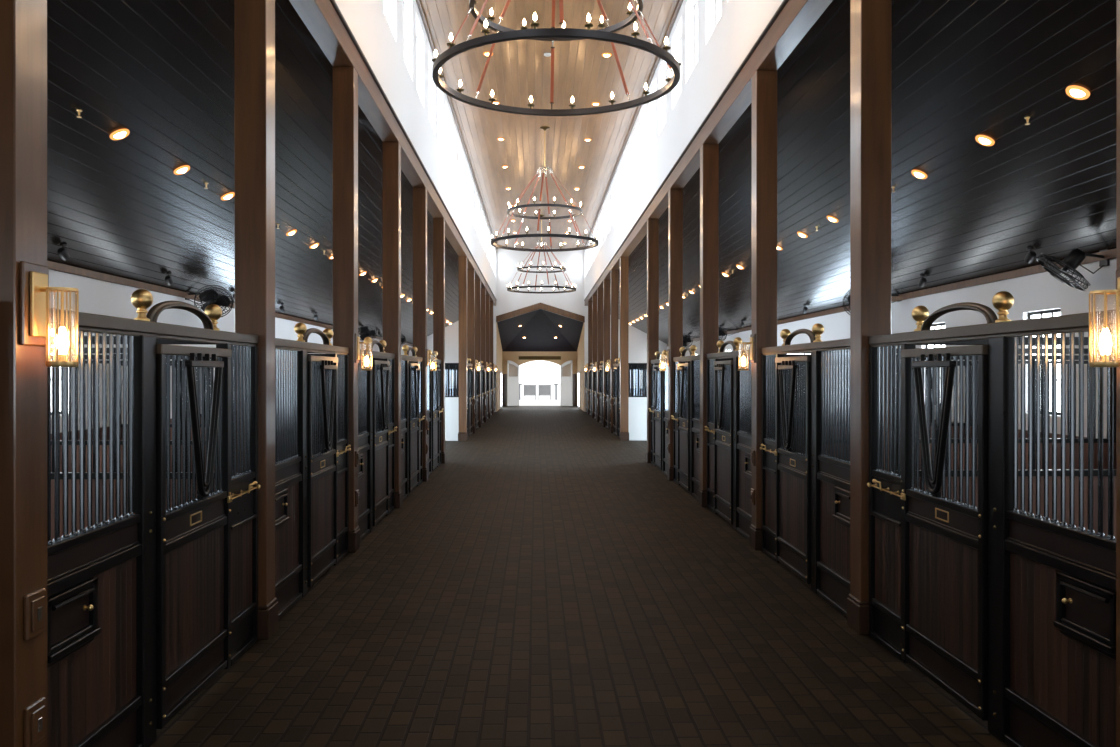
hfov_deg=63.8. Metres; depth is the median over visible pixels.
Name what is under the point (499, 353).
wall
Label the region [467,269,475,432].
column
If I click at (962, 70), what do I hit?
ceiling
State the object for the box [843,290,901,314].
wall fan
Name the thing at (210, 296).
wall fan
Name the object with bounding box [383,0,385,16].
window
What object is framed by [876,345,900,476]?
grille
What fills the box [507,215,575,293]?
ring chandelier
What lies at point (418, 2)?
crown molding
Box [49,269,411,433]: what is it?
wall
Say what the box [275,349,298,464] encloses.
grille
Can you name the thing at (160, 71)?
ceiling
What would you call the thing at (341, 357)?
grille
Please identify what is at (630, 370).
wall
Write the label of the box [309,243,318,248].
recessed light
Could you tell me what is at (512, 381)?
entrance door
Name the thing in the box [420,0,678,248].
ceiling
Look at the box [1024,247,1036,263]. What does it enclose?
spotlight
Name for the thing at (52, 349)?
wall
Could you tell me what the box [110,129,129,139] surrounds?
recessed light
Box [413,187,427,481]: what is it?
column
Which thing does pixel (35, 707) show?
outlet plate
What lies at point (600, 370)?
grille
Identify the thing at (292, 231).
recessed light
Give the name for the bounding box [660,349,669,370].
wall sconce
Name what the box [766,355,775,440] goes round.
grille
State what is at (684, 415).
grille
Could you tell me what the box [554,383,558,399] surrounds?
gate post
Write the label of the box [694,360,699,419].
grille
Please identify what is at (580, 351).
wall
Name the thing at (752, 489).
outlet plate
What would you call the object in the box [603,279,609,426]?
column
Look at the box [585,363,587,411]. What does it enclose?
stall
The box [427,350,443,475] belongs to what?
stall
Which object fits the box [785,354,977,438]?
wall
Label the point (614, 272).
column
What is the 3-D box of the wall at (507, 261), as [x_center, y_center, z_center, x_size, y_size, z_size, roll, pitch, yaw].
[-1.123,-2.532,51.660,15.100,9.440,0.250,0,0,-2]
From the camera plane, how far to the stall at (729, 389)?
13.24 m
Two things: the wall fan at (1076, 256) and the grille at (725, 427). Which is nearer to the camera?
the wall fan at (1076, 256)
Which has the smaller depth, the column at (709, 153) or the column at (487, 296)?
the column at (709, 153)
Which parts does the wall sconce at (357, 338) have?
plate, bulb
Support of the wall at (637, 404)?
on the floor at (547, 583)
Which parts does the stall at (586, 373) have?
door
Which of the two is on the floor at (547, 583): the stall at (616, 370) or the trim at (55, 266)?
the stall at (616, 370)
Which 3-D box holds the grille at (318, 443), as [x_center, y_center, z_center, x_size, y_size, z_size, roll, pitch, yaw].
[-2.606,0.373,9.827,0.039,1.010,1.068,0,0,-2]
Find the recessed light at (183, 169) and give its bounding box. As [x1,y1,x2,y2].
[174,165,189,174]
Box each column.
[0,0,47,746]
[234,0,277,639]
[333,67,359,552]
[383,142,402,507]
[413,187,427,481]
[433,218,445,463]
[458,256,467,440]
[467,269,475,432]
[475,279,480,426]
[481,288,485,421]
[486,295,489,417]
[490,301,493,414]
[587,301,591,414]
[592,295,596,417]
[597,288,602,421]
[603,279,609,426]
[610,269,617,432]
[619,257,628,440]
[646,219,658,462]
[667,189,682,480]
[698,144,718,506]
[749,70,776,550]
[847,0,890,634]
[1116,0,1119,746]
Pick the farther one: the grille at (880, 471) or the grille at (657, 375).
the grille at (657, 375)
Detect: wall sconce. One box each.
[19,261,78,366]
[355,333,371,369]
[426,349,435,370]
[474,359,479,371]
[485,362,489,371]
[606,359,610,371]
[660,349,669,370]
[738,334,755,369]
[1089,269,1119,366]
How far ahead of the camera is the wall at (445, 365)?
33.29 m
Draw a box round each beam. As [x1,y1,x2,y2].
[289,0,495,305]
[585,0,832,305]
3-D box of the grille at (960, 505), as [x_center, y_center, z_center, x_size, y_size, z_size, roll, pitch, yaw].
[2.690,0.377,6.307,0.039,1.010,1.068,0,0,-2]
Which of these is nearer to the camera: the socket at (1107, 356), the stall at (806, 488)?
the socket at (1107, 356)
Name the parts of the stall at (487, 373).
door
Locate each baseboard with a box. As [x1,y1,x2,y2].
[51,418,171,439]
[837,408,1086,438]
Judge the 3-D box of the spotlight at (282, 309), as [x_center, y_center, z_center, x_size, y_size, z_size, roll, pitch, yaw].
[-7.308,-1.726,23.692,0.120,0.227,0.188,0,0,-2]
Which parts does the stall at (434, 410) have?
board panel, post, rail, door, board panel, post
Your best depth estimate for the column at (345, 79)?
11.24 m
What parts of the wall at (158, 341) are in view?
board panel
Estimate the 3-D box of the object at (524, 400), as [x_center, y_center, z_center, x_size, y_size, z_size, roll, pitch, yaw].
[-3.092,2.214,125.415,120.000,0.170,129.100,0,0,-2]
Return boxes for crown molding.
[416,0,496,249]
[584,0,682,249]
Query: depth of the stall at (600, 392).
39.14 m
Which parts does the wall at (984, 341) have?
frame, board panel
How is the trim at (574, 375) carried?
attached to the wall at (513, 356)
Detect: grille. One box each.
[47,328,134,544]
[166,355,222,511]
[231,345,250,478]
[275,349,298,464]
[312,362,333,457]
[337,354,344,441]
[358,357,367,434]
[375,365,386,433]
[388,359,391,423]
[401,360,404,419]
[411,366,417,419]
[418,362,420,412]
[427,365,428,410]
[434,368,436,410]
[600,370,601,392]
[615,369,616,397]
[619,366,619,396]
[655,368,659,410]
[665,363,667,410]
[675,362,677,412]
[680,366,687,419]
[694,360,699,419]
[709,359,714,423]
[717,365,729,432]
[739,357,751,434]
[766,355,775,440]
[780,362,805,456]
[821,349,849,463]
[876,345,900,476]
[910,355,977,510]
[1012,330,1114,539]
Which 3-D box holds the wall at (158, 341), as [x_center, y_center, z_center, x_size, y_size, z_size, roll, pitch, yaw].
[-4.968,0.961,7.654,4.439,2.560,0.070,0,0,-2]
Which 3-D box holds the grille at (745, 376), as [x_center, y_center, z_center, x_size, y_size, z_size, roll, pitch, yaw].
[2.566,0.295,12.256,0.039,1.060,1.021,0,0,-2]
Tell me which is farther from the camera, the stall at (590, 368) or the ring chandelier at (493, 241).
the stall at (590, 368)
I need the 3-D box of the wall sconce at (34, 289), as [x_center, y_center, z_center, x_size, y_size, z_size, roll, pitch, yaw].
[-2.282,-0.262,4.063,0.201,0.465,0.210,0,0,-2]
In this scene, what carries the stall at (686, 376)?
on the floor at (547, 583)
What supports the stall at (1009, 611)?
on the floor at (547, 583)
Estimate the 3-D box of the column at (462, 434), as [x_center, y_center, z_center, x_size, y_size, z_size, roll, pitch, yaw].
[-3.199,-0.821,29.667,0.310,6.070,0.310,0,0,-2]
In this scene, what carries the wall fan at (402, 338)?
attached to the wall at (99, 297)
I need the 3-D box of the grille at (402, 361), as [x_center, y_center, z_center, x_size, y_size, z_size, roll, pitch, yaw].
[-2.800,0.291,15.774,0.039,1.060,1.021,0,0,-2]
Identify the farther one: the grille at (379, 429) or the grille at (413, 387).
the grille at (413, 387)
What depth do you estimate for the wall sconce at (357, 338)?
11.34 m
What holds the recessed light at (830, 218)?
in the ceiling at (962, 70)
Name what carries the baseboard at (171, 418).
attached to the wall at (99, 297)
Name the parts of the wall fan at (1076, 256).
motor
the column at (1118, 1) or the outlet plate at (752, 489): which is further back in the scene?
the outlet plate at (752, 489)
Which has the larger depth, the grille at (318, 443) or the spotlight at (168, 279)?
the spotlight at (168, 279)
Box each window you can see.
[51,329,61,414]
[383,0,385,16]
[403,2,403,59]
[666,71,666,120]
[680,36,681,93]
[695,2,696,64]
[716,0,720,24]
[926,323,944,347]
[1028,309,1060,415]
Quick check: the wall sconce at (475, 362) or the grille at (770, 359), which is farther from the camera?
the wall sconce at (475, 362)
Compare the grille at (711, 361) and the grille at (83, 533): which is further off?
the grille at (711, 361)
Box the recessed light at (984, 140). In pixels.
[975,135,994,145]
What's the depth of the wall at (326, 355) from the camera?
14.92 m
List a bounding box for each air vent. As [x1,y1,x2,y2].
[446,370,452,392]
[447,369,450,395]
[519,356,560,359]
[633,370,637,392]
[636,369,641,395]
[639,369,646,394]
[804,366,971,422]
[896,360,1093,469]
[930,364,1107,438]
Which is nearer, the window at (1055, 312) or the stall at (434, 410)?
the window at (1055, 312)
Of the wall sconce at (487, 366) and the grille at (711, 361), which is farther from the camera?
the wall sconce at (487, 366)
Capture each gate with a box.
[524,385,535,399]
[539,385,550,399]
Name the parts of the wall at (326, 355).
board panel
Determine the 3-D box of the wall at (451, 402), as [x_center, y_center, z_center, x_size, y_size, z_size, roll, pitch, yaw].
[-5.554,0.934,29.606,4.439,2.560,0.100,0,0,-2]
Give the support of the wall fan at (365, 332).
attached to the wall at (99, 297)
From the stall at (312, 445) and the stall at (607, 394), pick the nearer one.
the stall at (312, 445)
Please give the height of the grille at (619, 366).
1.060 m
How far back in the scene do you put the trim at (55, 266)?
15.79 m
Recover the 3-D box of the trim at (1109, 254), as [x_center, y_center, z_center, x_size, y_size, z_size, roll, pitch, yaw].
[6.931,-1.577,22.866,0.035,0.120,57.750,0,0,-2]
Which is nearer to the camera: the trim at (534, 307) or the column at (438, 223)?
the column at (438, 223)
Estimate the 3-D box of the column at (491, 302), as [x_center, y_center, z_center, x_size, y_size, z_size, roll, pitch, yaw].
[-3.680,-0.843,47.961,0.326,6.070,0.310,0,0,-2]
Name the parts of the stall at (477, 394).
post, door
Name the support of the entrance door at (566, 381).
in the wall at (513, 356)
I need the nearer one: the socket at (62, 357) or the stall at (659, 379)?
the socket at (62, 357)
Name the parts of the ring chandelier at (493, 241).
stem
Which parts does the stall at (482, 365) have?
door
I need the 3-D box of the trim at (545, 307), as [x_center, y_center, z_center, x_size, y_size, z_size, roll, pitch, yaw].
[0.143,-3.492,51.658,2.530,1.120,0.420,0,0,-2]
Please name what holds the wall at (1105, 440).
on the floor at (547, 583)
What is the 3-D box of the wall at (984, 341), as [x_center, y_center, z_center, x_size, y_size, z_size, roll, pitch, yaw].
[5.066,0.961,7.922,4.439,2.560,0.070,0,0,-2]
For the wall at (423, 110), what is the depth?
18.32 m
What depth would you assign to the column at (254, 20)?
7.58 m
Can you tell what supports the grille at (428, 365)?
attached to the stall at (434, 410)
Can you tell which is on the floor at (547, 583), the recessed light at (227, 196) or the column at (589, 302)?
the column at (589, 302)
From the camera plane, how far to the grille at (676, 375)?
18.48 m
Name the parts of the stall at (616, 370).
post, door, board panel, post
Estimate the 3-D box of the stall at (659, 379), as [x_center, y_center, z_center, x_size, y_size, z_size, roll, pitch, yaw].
[2.302,0.848,20.663,0.202,2.754,3.394,0,0,-2]
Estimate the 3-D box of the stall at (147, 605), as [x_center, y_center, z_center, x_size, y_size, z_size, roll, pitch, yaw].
[-2.497,0.866,5.889,0.202,2.754,3.394,0,0,-2]
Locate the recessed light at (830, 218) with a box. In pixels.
[827,216,838,222]
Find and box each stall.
[47,289,260,746]
[275,323,350,619]
[358,337,396,540]
[401,345,424,499]
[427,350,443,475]
[467,358,473,436]
[475,360,480,430]
[481,361,485,423]
[486,363,489,418]
[490,363,492,415]
[493,364,495,411]
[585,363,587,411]
[588,363,591,415]
[592,362,596,418]
[598,361,602,424]
[604,360,610,429]
[611,358,619,437]
[649,350,667,474]
[671,345,699,499]
[705,337,751,539]
[760,323,849,616]
[867,291,1115,746]
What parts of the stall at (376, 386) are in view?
board panel, panel rail, grille sill, rail, rail, sill, post, rail, board panel, door, door rail, board panel, kick panel, rail, post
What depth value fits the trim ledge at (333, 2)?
13.79 m
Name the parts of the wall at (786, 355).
board panel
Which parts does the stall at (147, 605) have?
hatch door, knob, board panel, panel rail, grille sill, rail, rail, post, rail, door, board panel, door rail, nameplate frame, post, board panel, kick panel, rail, post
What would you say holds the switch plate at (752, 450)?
attached to the column at (764, 82)
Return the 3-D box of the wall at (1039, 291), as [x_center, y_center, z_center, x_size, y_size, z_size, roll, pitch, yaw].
[7.074,0.223,22.872,0.250,4.000,57.750,0,0,-2]
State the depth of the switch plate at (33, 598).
4.03 m
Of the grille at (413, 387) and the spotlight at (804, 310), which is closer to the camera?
the grille at (413, 387)
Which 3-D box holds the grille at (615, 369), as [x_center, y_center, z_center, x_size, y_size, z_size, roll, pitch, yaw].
[2.006,0.347,31.918,0.039,1.010,1.068,0,0,-2]
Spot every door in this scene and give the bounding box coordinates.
[500,372,501,408]
[507,360,518,405]
[561,360,572,405]
[577,372,580,408]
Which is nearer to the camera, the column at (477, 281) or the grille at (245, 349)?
the grille at (245, 349)
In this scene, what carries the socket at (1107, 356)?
attached to the wall sconce at (1105, 343)
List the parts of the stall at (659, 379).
post, rail, kick panel, board panel, board panel, door, rail, post, board panel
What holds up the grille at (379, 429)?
attached to the stall at (376, 386)
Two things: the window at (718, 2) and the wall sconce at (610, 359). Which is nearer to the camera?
the window at (718, 2)
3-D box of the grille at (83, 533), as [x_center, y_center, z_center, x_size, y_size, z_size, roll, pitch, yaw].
[-2.507,0.304,4.798,0.039,1.060,1.021,0,0,-2]
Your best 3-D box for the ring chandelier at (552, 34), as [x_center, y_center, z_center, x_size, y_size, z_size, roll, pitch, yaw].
[-0.049,-5.409,11.436,3.118,3.389,3.118,0,0,18]
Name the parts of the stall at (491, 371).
door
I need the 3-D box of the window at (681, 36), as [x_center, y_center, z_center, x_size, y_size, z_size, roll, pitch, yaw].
[2.511,-6.121,17.841,0.060,1.460,1.240,0,0,-2]
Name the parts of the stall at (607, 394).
post, door, post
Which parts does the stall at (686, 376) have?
post, rail, kick panel, board panel, door rail, door, board panel, rail, post, rail, rail, panel rail, board panel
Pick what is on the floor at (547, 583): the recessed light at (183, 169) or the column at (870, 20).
the column at (870, 20)
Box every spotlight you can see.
[57,244,69,260]
[165,273,173,284]
[280,304,284,311]
[802,305,807,312]
[918,275,926,286]
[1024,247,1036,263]
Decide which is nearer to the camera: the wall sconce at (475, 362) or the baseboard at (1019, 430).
the baseboard at (1019, 430)
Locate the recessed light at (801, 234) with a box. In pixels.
[797,232,807,237]
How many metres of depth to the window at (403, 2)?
16.61 m
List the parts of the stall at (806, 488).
post, rail, kick panel, board panel, post, door rail, board panel, door, rail, post, sill, rail, rail, grille sill, panel rail, board panel, hatch door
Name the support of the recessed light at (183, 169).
in the ceiling at (160, 71)
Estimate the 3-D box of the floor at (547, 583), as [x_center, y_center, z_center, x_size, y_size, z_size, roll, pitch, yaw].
[-0.471,2.277,27.250,15.000,0.120,67.300,0,0,-2]
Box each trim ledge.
[330,0,496,300]
[584,0,788,300]
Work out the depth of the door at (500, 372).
55.52 m
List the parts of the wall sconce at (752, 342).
plate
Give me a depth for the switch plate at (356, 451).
11.33 m
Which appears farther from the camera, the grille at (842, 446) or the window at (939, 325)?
the window at (939, 325)
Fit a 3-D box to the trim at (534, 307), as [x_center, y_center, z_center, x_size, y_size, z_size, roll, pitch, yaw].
[-2.386,-3.492,51.590,2.530,1.120,0.420,0,0,-2]
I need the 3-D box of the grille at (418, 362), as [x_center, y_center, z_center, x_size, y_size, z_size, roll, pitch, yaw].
[-2.864,0.283,18.180,0.039,1.050,0.553,0,0,-2]
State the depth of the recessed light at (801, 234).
17.96 m
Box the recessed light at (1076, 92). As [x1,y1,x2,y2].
[1066,85,1089,99]
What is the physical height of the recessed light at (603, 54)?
0.046 m
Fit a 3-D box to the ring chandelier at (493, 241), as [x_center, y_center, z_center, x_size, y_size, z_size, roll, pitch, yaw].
[-0.439,-5.427,26.071,3.118,3.389,3.118,0,0,-14]
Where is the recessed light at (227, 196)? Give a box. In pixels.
[221,192,234,199]
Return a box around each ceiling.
[47,0,458,343]
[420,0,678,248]
[497,309,583,350]
[610,0,1116,343]
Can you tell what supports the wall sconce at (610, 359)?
attached to the column at (614, 272)
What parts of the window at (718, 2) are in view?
pane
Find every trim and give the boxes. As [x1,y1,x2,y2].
[47,260,412,345]
[496,303,539,321]
[503,374,506,405]
[540,303,584,321]
[573,374,575,405]
[667,249,1115,345]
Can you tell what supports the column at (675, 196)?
on the floor at (547, 583)
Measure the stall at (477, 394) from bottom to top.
2.754 m
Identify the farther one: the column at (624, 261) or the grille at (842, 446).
the column at (624, 261)
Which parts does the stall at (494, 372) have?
post, door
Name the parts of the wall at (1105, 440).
board panel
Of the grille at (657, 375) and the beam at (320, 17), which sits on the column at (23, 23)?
the beam at (320, 17)
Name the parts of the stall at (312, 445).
hatch door, board panel, panel rail, grille sill, rail, rail, sill, post, rail, door, door rail, board panel, post, board panel, kick panel, rail, post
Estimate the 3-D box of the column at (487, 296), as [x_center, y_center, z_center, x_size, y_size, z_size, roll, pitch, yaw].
[-3.590,-0.838,44.302,0.310,6.070,0.310,0,0,-2]
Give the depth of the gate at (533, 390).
75.15 m
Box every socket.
[59,354,65,360]
[1102,355,1108,361]
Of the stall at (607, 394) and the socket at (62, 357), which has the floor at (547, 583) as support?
the stall at (607, 394)
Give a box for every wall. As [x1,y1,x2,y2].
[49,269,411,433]
[51,336,233,540]
[51,348,312,471]
[114,354,381,439]
[335,0,495,297]
[412,248,666,411]
[445,363,458,440]
[445,365,456,395]
[445,366,456,395]
[496,322,502,411]
[503,351,576,405]
[577,323,583,410]
[585,0,782,297]
[629,363,646,439]
[630,365,646,395]
[630,366,646,394]
[630,370,643,392]
[667,258,1115,437]
[683,358,837,422]
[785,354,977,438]
[793,348,1115,469]
[892,337,1115,538]
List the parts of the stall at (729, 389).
post, rail, kick panel, board panel, door rail, door, board panel, rail, post, sill, rail, rail, grille sill, panel rail, board panel, hatch door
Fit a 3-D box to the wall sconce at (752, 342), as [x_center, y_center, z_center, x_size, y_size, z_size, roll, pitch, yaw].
[2.380,-0.271,11.510,0.201,0.465,0.210,0,0,-2]
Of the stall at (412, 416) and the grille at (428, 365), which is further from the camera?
the grille at (428, 365)
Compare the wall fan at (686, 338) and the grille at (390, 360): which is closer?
the grille at (390, 360)
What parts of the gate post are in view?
post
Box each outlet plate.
[24,697,45,746]
[355,490,358,506]
[751,488,754,504]
[1119,688,1119,727]
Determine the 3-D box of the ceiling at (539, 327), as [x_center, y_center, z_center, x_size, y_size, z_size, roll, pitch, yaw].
[-1.244,-2.868,56.208,5.000,2.780,8.750,0,0,-2]
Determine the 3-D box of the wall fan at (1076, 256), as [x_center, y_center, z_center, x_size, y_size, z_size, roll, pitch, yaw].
[6.792,-1.373,11.947,0.898,0.576,0.723,0,0,-2]
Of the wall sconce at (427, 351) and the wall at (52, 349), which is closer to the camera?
the wall at (52, 349)
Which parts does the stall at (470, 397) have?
post, door, post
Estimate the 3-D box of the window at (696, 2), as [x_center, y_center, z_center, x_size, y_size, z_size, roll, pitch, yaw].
[2.556,-6.119,16.158,0.060,1.460,1.240,0,0,-2]
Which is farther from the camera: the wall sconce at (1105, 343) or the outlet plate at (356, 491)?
the outlet plate at (356, 491)
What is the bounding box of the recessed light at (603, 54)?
[602,53,611,56]
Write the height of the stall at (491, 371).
2.754 m
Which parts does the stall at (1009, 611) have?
post, rail, kick panel, board panel, post, nameplate frame, door rail, board panel, door, rail, post, sill, rail, rail, grille sill, panel rail, board panel, knob, hatch door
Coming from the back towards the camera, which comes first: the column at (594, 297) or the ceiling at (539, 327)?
the ceiling at (539, 327)
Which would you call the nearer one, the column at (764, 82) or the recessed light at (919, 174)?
the column at (764, 82)
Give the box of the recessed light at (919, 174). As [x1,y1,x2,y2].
[911,170,926,178]
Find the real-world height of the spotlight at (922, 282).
0.227 m
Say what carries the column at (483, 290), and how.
on the floor at (547, 583)
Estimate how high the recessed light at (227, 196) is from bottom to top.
0.121 m
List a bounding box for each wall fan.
[185,285,232,316]
[358,324,376,341]
[379,334,405,344]
[683,333,699,347]
[719,325,738,340]
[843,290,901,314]
[1036,248,1109,290]
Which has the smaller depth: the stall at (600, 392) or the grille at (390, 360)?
the grille at (390, 360)
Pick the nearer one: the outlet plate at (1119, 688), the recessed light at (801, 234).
the outlet plate at (1119, 688)
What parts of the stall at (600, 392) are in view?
board panel, post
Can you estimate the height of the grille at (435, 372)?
1.010 m
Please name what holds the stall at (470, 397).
on the floor at (547, 583)
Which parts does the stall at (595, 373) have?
door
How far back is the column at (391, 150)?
14.90 m
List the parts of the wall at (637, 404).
white panel, frame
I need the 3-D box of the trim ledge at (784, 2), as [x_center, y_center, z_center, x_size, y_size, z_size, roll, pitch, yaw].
[2.173,-4.152,22.736,0.055,0.040,57.750,0,0,-2]
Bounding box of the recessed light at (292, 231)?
[286,230,296,235]
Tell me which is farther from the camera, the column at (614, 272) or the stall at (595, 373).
the stall at (595, 373)
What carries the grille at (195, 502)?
attached to the stall at (147, 605)
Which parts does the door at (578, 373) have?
pane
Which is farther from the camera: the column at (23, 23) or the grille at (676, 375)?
the grille at (676, 375)
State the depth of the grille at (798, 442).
9.83 m
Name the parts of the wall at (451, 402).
white panel, frame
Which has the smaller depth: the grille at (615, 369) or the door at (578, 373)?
the grille at (615, 369)
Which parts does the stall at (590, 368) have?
door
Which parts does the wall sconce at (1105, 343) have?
lamp shade, bulb, arm, plate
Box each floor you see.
[148,406,1009,746]
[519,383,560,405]
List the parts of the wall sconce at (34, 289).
plate, arm, bulb, lamp shade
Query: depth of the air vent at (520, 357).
60.56 m
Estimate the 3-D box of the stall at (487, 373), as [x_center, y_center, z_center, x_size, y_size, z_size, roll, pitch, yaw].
[-3.474,0.822,42.476,0.202,2.754,3.394,0,0,-2]
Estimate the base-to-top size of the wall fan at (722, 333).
0.632 m
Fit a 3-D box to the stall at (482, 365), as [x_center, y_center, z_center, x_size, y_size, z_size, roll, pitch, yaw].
[-3.377,0.826,38.818,0.202,2.754,3.394,0,0,-2]
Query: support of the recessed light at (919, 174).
in the ceiling at (962, 70)
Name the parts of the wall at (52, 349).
board panel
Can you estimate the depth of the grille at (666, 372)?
19.89 m
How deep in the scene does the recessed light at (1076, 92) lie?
8.83 m
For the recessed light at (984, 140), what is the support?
in the ceiling at (962, 70)
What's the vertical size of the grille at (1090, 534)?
1.060 m
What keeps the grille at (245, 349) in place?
attached to the stall at (147, 605)
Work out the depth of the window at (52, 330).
13.49 m
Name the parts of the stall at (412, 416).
board panel, panel rail, rail, post, rail, door, board panel, door rail, kick panel, board panel, rail, post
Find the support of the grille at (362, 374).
attached to the stall at (376, 386)
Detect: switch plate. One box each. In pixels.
[23,588,44,640]
[355,450,358,466]
[751,449,754,465]
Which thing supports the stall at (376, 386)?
on the floor at (547, 583)
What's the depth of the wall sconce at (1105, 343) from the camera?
4.17 m
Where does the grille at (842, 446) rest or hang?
attached to the stall at (806, 488)
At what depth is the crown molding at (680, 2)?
24.12 m
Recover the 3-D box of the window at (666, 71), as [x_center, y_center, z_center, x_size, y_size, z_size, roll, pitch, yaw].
[2.459,-6.124,19.817,0.060,1.460,1.240,0,0,-2]
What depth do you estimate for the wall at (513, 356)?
60.59 m
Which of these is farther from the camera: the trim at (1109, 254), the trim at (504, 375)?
the trim at (504, 375)
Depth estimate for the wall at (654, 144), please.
17.98 m
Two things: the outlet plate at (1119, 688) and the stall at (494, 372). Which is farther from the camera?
the stall at (494, 372)
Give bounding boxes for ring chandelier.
[432,0,680,115]
[490,126,598,251]
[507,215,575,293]
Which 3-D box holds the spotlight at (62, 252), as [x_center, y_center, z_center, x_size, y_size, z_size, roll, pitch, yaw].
[-7.015,-1.713,12.716,0.120,0.227,0.188,0,0,-2]

